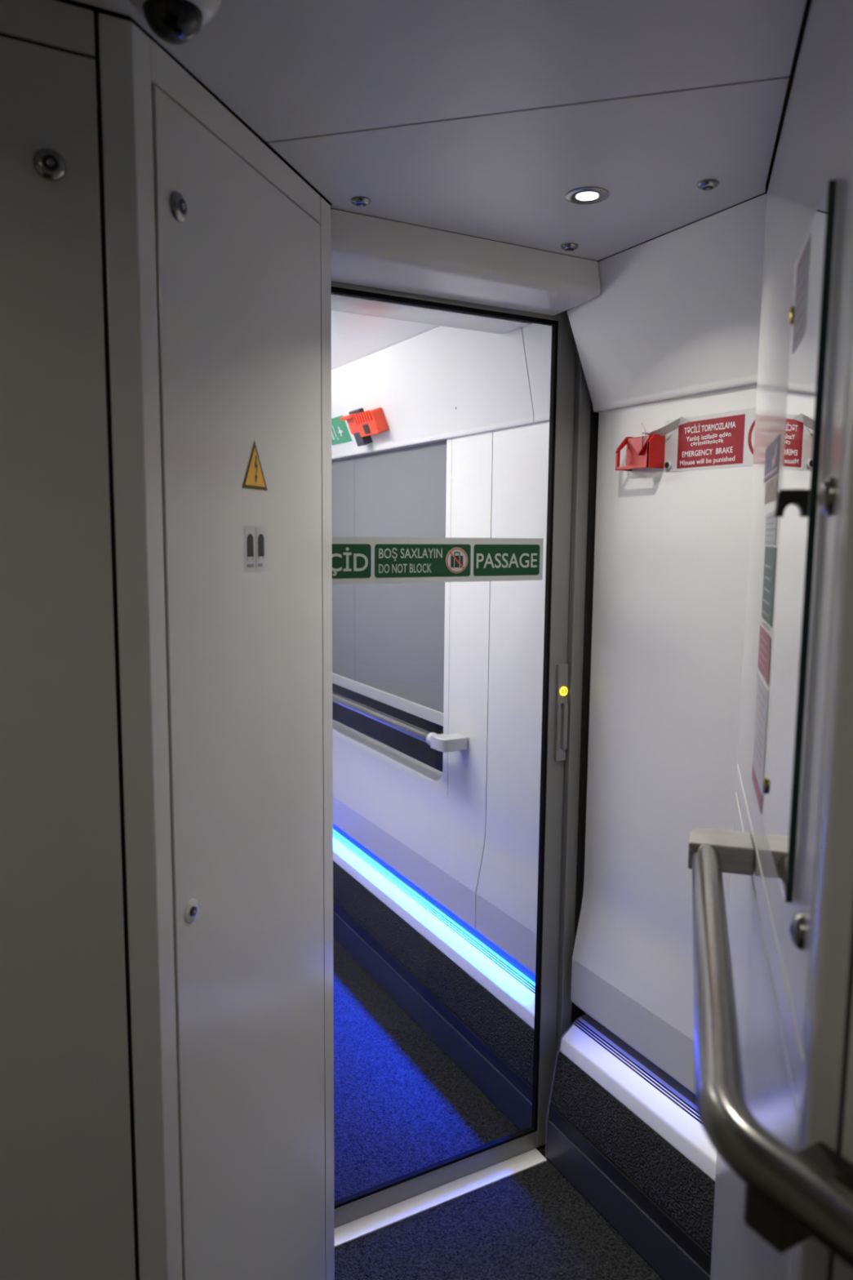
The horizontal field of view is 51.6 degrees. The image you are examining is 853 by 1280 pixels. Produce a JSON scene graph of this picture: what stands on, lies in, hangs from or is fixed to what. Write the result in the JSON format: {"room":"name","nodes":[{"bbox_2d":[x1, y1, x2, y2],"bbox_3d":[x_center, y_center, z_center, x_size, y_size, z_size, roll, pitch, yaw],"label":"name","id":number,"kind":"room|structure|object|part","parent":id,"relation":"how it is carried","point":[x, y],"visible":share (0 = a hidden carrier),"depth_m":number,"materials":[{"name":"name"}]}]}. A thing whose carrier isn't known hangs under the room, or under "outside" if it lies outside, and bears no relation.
{"room":"train carriage","nodes":[
{"label":"train carriage","id":0,"kind":"room"},
{"bbox_2d":[54,0,811,369],"bbox_3d":[-0.579,-0.724,1.198,2.700,0.050,5.300,-3,8,-29],"label":"ceiling","id":1,"kind":"structure","parent":0,"point":[477,118],"depth_m":1.13,"materials":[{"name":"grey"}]},
{"bbox_2d":[129,0,220,44],"bbox_3d":[-0.244,-0.616,0.851,0.096,0.074,0.096,-3,8,-29],"label":"security camera","id":2,"kind":"object","parent":1,"relation":"attached to","point":[175,22],"visible":1,"depth_m":0.84,"materials":[{"name":"black plastic"}]},
{"bbox_2d":[351,195,370,206],"bbox_3d":[-0.108,-0.720,1.455,0.033,0.009,0.033,-3,8,-29],"label":"lock","id":3,"kind":"object","parent":1,"relation":"attached to","point":[359,201],"visible":1,"depth_m":1.45,"materials":[{"name":"silver metal"}]},
{"bbox_2d":[560,242,578,251],"bbox_3d":[0.271,-0.743,1.674,0.033,0.009,0.033,-3,8,-29],"label":"lock","id":4,"kind":"object","parent":1,"relation":"attached to","point":[569,246],"visible":1,"depth_m":1.67,"materials":[{"name":"silver metal"}]},
{"bbox_2d":[565,186,608,204],"bbox_3d":[0.259,-0.716,1.425,0.070,0.003,0.070,-3,8,-29],"label":"recessed light","id":5,"kind":"object","parent":1,"relation":"in","point":[584,195],"visible":1,"depth_m":1.42,"materials":[{"name":"silver metal"}]},
{"bbox_2d":[697,178,719,190],"bbox_3d":[0.438,-0.705,1.373,0.033,0.009,0.033,-3,8,-29],"label":"lock","id":6,"kind":"object","parent":1,"relation":"attached to","point":[709,184],"visible":1,"depth_m":1.36,"materials":[{"name":"silver metal"}]},
{"bbox_2d":[333,823,535,1130],"bbox_3d":[-0.239,0.925,3.221,0.139,0.382,2.356,-3,8,-29],"label":"plinth","id":7,"kind":"object","parent":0,"point":[474,1000],"visible":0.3,"depth_m":2.61,"materials":[{"name":"grey carpet"}]},
{"bbox_3d":[-0.246,0.816,3.204,0.060,0.071,2.356,-3,8,-29],"label":"sill","id":8,"kind":"part","parent":7,"relation":"part of","materials":[{"name":"white plastic"}]},
{"bbox_2d":[333,937,664,1279],"bbox_3d":[-0.610,1.354,1.470,2.600,0.050,5.250,-3,8,-29],"label":"floor","id":9,"kind":"structure","parent":0,"point":[402,1106],"depth_m":2.09,"materials":[{"name":"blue carpet"}]},
{"bbox_2d":[0,0,137,1279],"bbox_3d":[-1.015,0.363,0.828,1.370,2.023,0.263,-3,8,-29],"label":"tall cabinet","id":10,"kind":"object","parent":9,"relation":"on","point":[68,1197],"visible":1,"depth_m":0.98,"materials":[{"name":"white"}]},
{"bbox_3d":[-0.950,-0.606,0.606,1.366,0.044,0.006,-3,8,-29],"label":"panel","id":11,"kind":"part","parent":10,"relation":"part of","materials":[{"name":"grey laminate"}]},
{"bbox_2d":[96,13,334,1279],"bbox_3d":[-0.291,0.314,1.376,0.425,2.043,0.514,-3,8,-29],"label":"tall cabinet","id":12,"kind":"object","parent":9,"relation":"on","point":[217,252],"visible":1,"depth_m":1.19,"materials":[{"name":"grey metal"}]},
{"bbox_3d":[-0.332,0.350,1.073,0.017,2.042,0.062,6,9,39],"label":"corner post","id":13,"kind":"part","parent":12,"relation":"part of","materials":[{"name":"grey metal"}]},
{"bbox_3d":[-0.241,-0.672,1.207,0.005,0.043,0.475,3,7,16],"label":"panel","id":14,"kind":"part","parent":12,"relation":"part of","materials":[{"name":"white metal"}]},
{"bbox_3d":[-0.250,0.328,1.330,0.334,1.966,0.334,-3,8,-29],"label":"door","id":15,"kind":"part","parent":12,"relation":"part of","materials":[{"name":"white metal"}]},
{"bbox_2d":[334,1148,546,1247],"bbox_3d":[-0.051,1.273,1.976,0.751,0.007,0.056,-3,8,-29],"label":"threshold","id":16,"kind":"object","parent":9,"relation":"on","point":[364,1225],"visible":0.69,"depth_m":2.00,"materials":[{"name":"metal"}]},
{"bbox_2d":[545,1004,716,1279],"bbox_3d":[0.482,1.089,1.912,0.140,0.383,0.544,-3,8,-29],"label":"plinth","id":17,"kind":"object","parent":9,"relation":"on","point":[628,1135],"visible":0.69,"depth_m":1.89,"materials":[{"name":"grey"}]},
{"bbox_3d":[0.479,1.230,1.926,0.132,0.098,0.542,-3,8,-29],"label":"skirting","id":18,"kind":"part","parent":17,"relation":"part of","materials":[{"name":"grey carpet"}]},
{"bbox_3d":[0.476,0.980,1.893,0.060,0.071,0.542,-3,8,-29],"label":"sill","id":19,"kind":"part","parent":17,"relation":"part of","materials":[{"name":"white plastic"}]},
{"bbox_2d":[331,193,767,1093],"bbox_3d":[-0.096,-0.054,2.834,0.177,1.658,2.958,-3,8,-29],"label":"wall","id":20,"kind":"structure","parent":0,"point":[672,331],"depth_m":1.96,"materials":[{"name":"white plastic"}]},
{"bbox_2d":[331,414,353,445],"bbox_3d":[-0.422,-0.768,3.330,0.037,0.089,0.630,-3,8,-29],"label":"sign","id":21,"kind":"object","parent":20,"relation":"attached to","point":[340,433],"visible":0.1,"depth_m":3.12,"materials":[{"name":"green plastic"}]},
{"bbox_2d":[340,407,388,446],"bbox_3d":[-0.200,-0.701,2.889,0.084,0.118,0.225,-3,8,-29],"label":"emergency brake","id":22,"kind":"object","parent":20,"relation":"attached to","point":[362,424],"visible":1,"depth_m":2.85,"materials":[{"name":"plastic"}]},
{"bbox_3d":[-0.241,-0.724,2.944,0.068,0.068,0.085,-3,8,-29],"label":"lever","id":23,"kind":"part","parent":22,"relation":"part of","materials":[{"name":"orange plastic"}]},
{"bbox_2d":[332,438,467,795],"bbox_3d":[-0.250,-0.164,3.126,0.128,1.145,1.482,-3,8,-29],"label":"window","id":24,"kind":"structure","parent":20,"relation":"in","point":[413,757],"depth_m":2.90,"materials":[{"name":"grey plastic"}]},
{"bbox_3d":[-0.213,-0.176,3.183,0.006,1.119,1.259,-3,8,-29],"label":"pane","id":25,"kind":"part","parent":24,"relation":"part of","materials":[{"name":"clear glass"}]},
{"bbox_2d":[331,440,452,726],"bbox_3d":[-0.230,-0.265,3.163,0.014,0.931,1.254,-3,8,-29],"label":"roller blind","id":26,"kind":"object","parent":24,"relation":"attached to","point":[388,639],"visible":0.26,"depth_m":2.95,"materials":[{"name":"grey fabric"}]},
{"bbox_3d":[-0.273,0.220,3.161,0.084,0.040,1.482,-3,8,-29],"label":"handrail","id":27,"kind":"part","parent":24,"relation":"part of","materials":[{"name":"silver metal"}]},
{"bbox_3d":[-0.259,-0.781,3.057,0.177,0.271,2.254,-3,8,-29],"label":"panel","id":28,"kind":"part","parent":20,"relation":"part of","materials":[{"name":"white plastic"}]},
{"bbox_3d":[0.274,0.140,2.270,0.086,1.414,0.378,-3,8,-29],"label":"panel","id":29,"kind":"part","parent":20,"relation":"part of","materials":[{"name":"white plastic"}]},
{"bbox_3d":[0.290,-0.657,2.063,0.177,0.271,0.176,-3,8,-29],"label":"panel","id":30,"kind":"part","parent":20,"relation":"part of","materials":[{"name":"white plastic"}]},
{"bbox_2d":[615,416,689,471],"bbox_3d":[0.459,-0.398,1.800,0.054,0.102,0.172,-4,8,-33],"label":"emergency brake","id":31,"kind":"object","parent":20,"relation":"attached to","point":[643,451],"visible":1,"depth_m":1.79,"materials":[{"name":"red plastic"}]},
{"bbox_2d":[664,460,671,469],"bbox_3d":[0.489,-0.354,1.788,0.006,0.018,0.018,-3,8,-29],"label":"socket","id":32,"kind":"object","parent":31,"relation":"attached to","point":[668,464],"depth_m":1.78,"materials":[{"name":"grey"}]},
{"bbox_3d":[0.488,-0.612,1.703,0.177,0.271,0.550,-3,8,-29],"label":"panel","id":33,"kind":"part","parent":20,"relation":"part of","materials":[{"name":"white plastic"}]},
{"bbox_2d":[663,407,755,472],"bbox_3d":[0.560,-0.376,1.660,0.001,0.103,0.315,-3,8,-29],"label":"sign","id":34,"kind":"object","parent":20,"relation":"attached to","point":[722,439],"visible":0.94,"depth_m":1.69,"materials":[{"name":"red plastic"}]},
{"bbox_2d":[572,400,599,1023],"bbox_3d":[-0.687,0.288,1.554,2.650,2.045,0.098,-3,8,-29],"label":"seal","id":35,"kind":"structure","parent":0,"point":[576,1011],"depth_m":2.06,"materials":[{"name":"black rubber"}]},
{"bbox_2d":[331,293,531,333],"bbox_3d":[-0.133,-0.737,1.880,0.774,0.064,0.156,-3,8,-29],"label":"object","id":36,"kind":"structure","parent":35,"relation":"attached to","point":[340,303],"depth_m":1.93,"materials":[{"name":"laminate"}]},
{"bbox_2d":[330,280,575,1227],"bbox_3d":[-0.024,0.282,1.887,0.792,1.980,0.026,-3,8,-29],"label":"door","id":37,"kind":"structure","parent":35,"relation":"in","point":[355,560],"depth_m":1.99,"materials":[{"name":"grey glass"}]},
{"bbox_3d":[0.315,0.170,2.051,0.028,0.227,0.011,-3,8,-29],"label":"pull handle","id":38,"kind":"part","parent":37,"relation":"part of","materials":[{"name":"grey plastic"}]},
{"bbox_2d":[330,208,600,315],"bbox_3d":[0.063,-0.718,1.711,0.600,0.070,0.163,-3,8,-29],"label":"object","id":39,"kind":"structure","parent":35,"relation":"attached to","point":[366,251],"depth_m":1.66,"materials":[{"name":"grey laminate"}]},
{"bbox_2d":[555,344,591,1062],"bbox_3d":[0.341,0.264,2.085,0.033,1.985,0.031,-3,8,-29],"label":"trim","id":40,"kind":"structure","parent":35,"relation":"attached to","point":[582,403],"depth_m":2.05,"materials":[{"name":"grey metal"}]},
{"bbox_2d":[710,0,852,1279],"bbox_3d":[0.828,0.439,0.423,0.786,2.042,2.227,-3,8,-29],"label":"door","id":41,"kind":"structure","parent":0,"point":[794,1006],"depth_m":0.69,"materials":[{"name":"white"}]},
{"bbox_3d":[0.417,0.833,1.190,0.080,1.069,0.994,3,7,21],"label":"panel","id":42,"kind":"part","parent":41,"relation":"part of","materials":[{"name":"white plastic"}]},
{"bbox_2d":[751,671,768,814],"bbox_3d":[0.414,0.123,1.097,0.001,0.146,0.157,3,7,16],"label":"sticker","id":43,"kind":"object","parent":41,"relation":"attached to","point":[762,696],"visible":1,"depth_m":1.09,"materials":[{"name":"grey"}]},
{"bbox_2d":[757,624,771,685],"bbox_3d":[0.415,0.016,1.086,0.001,0.056,0.156,3,7,16],"label":"sticker","id":44,"kind":"object","parent":41,"relation":"attached to","point":[765,639],"visible":1,"depth_m":1.07,"materials":[{"name":"red"}]},
{"bbox_2d":[761,546,776,629],"bbox_3d":[0.414,-0.063,1.071,0.001,0.100,0.144,3,7,16],"label":"sticker","id":45,"kind":"object","parent":41,"relation":"attached to","point":[770,552],"visible":1,"depth_m":1.06,"materials":[{"name":"green"}]},
{"bbox_2d":[687,828,852,1270],"bbox_3d":[0.357,0.359,0.514,0.308,0.068,1.296,0,7,-8],"label":"handrail","id":46,"kind":"object","parent":41,"relation":"attached to","point":[792,1197],"visible":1,"depth_m":0.60,"materials":[{"name":"silver metal"}]},
{"bbox_2d":[764,511,777,545],"bbox_3d":[0.419,-0.136,1.077,0.001,0.040,0.150,3,7,16],"label":"sticker","id":47,"kind":"object","parent":41,"relation":"attached to","point":[771,522],"visible":0.92,"depth_m":1.07,"materials":[{"name":"grey paper"}]},
{"bbox_2d":[764,475,777,504],"bbox_3d":[0.426,-0.185,1.093,0.001,0.028,0.165,3,7,16],"label":"sticker","id":48,"kind":"object","parent":41,"relation":"attached to","point":[771,487],"visible":0.93,"depth_m":1.08,"materials":[{"name":"white paper"}]},
{"bbox_2d":[764,434,780,483],"bbox_3d":[0.430,-0.224,1.102,0.001,0.044,0.192,3,7,16],"label":"sticker","id":49,"kind":"object","parent":41,"relation":"attached to","point":[772,451],"visible":1,"depth_m":1.08,"materials":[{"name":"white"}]},
{"bbox_3d":[0.426,-0.205,1.065,0.080,0.915,0.994,3,7,21],"label":"panel","id":50,"kind":"part","parent":41,"relation":"part of","materials":[{"name":"white plastic"}]},
{"bbox_2d":[789,911,804,950],"bbox_3d":[0.283,0.222,0.677,0.009,0.028,0.028,3,7,16],"label":"lock","id":51,"kind":"object","parent":41,"relation":"attached to","point":[797,928],"visible":1,"depth_m":0.67,"materials":[{"name":"silver metal"}]},
{"bbox_2d":[762,179,836,902],"bbox_3d":[0.321,-0.076,0.800,0.028,0.564,0.217,3,7,16],"label":"window","id":52,"kind":"structure","parent":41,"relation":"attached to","point":[793,502],"depth_m":0.74,"materials":[{"name":"clear glass"}]},
{"bbox_3d":[0.274,0.411,0.632,0.011,2.038,0.046,0,7,-5],"label":"corner post","id":53,"kind":"part","parent":41,"relation":"part of","materials":[{"name":"grey metal"}]},
{"bbox_2d":[817,476,835,516],"bbox_3d":[0.284,-0.102,0.629,0.009,0.028,0.028,3,7,16],"label":"lock","id":54,"kind":"object","parent":41,"relation":"attached to","point":[826,495],"visible":1,"depth_m":0.62,"materials":[{"name":"silver metal"}]},
{"bbox_3d":[0.650,0.498,-0.062,0.004,2.038,1.538,-3,8,-29],"label":"panel","id":55,"kind":"part","parent":41,"relation":"part of","materials":[{"name":"grey laminate"}]}
]}

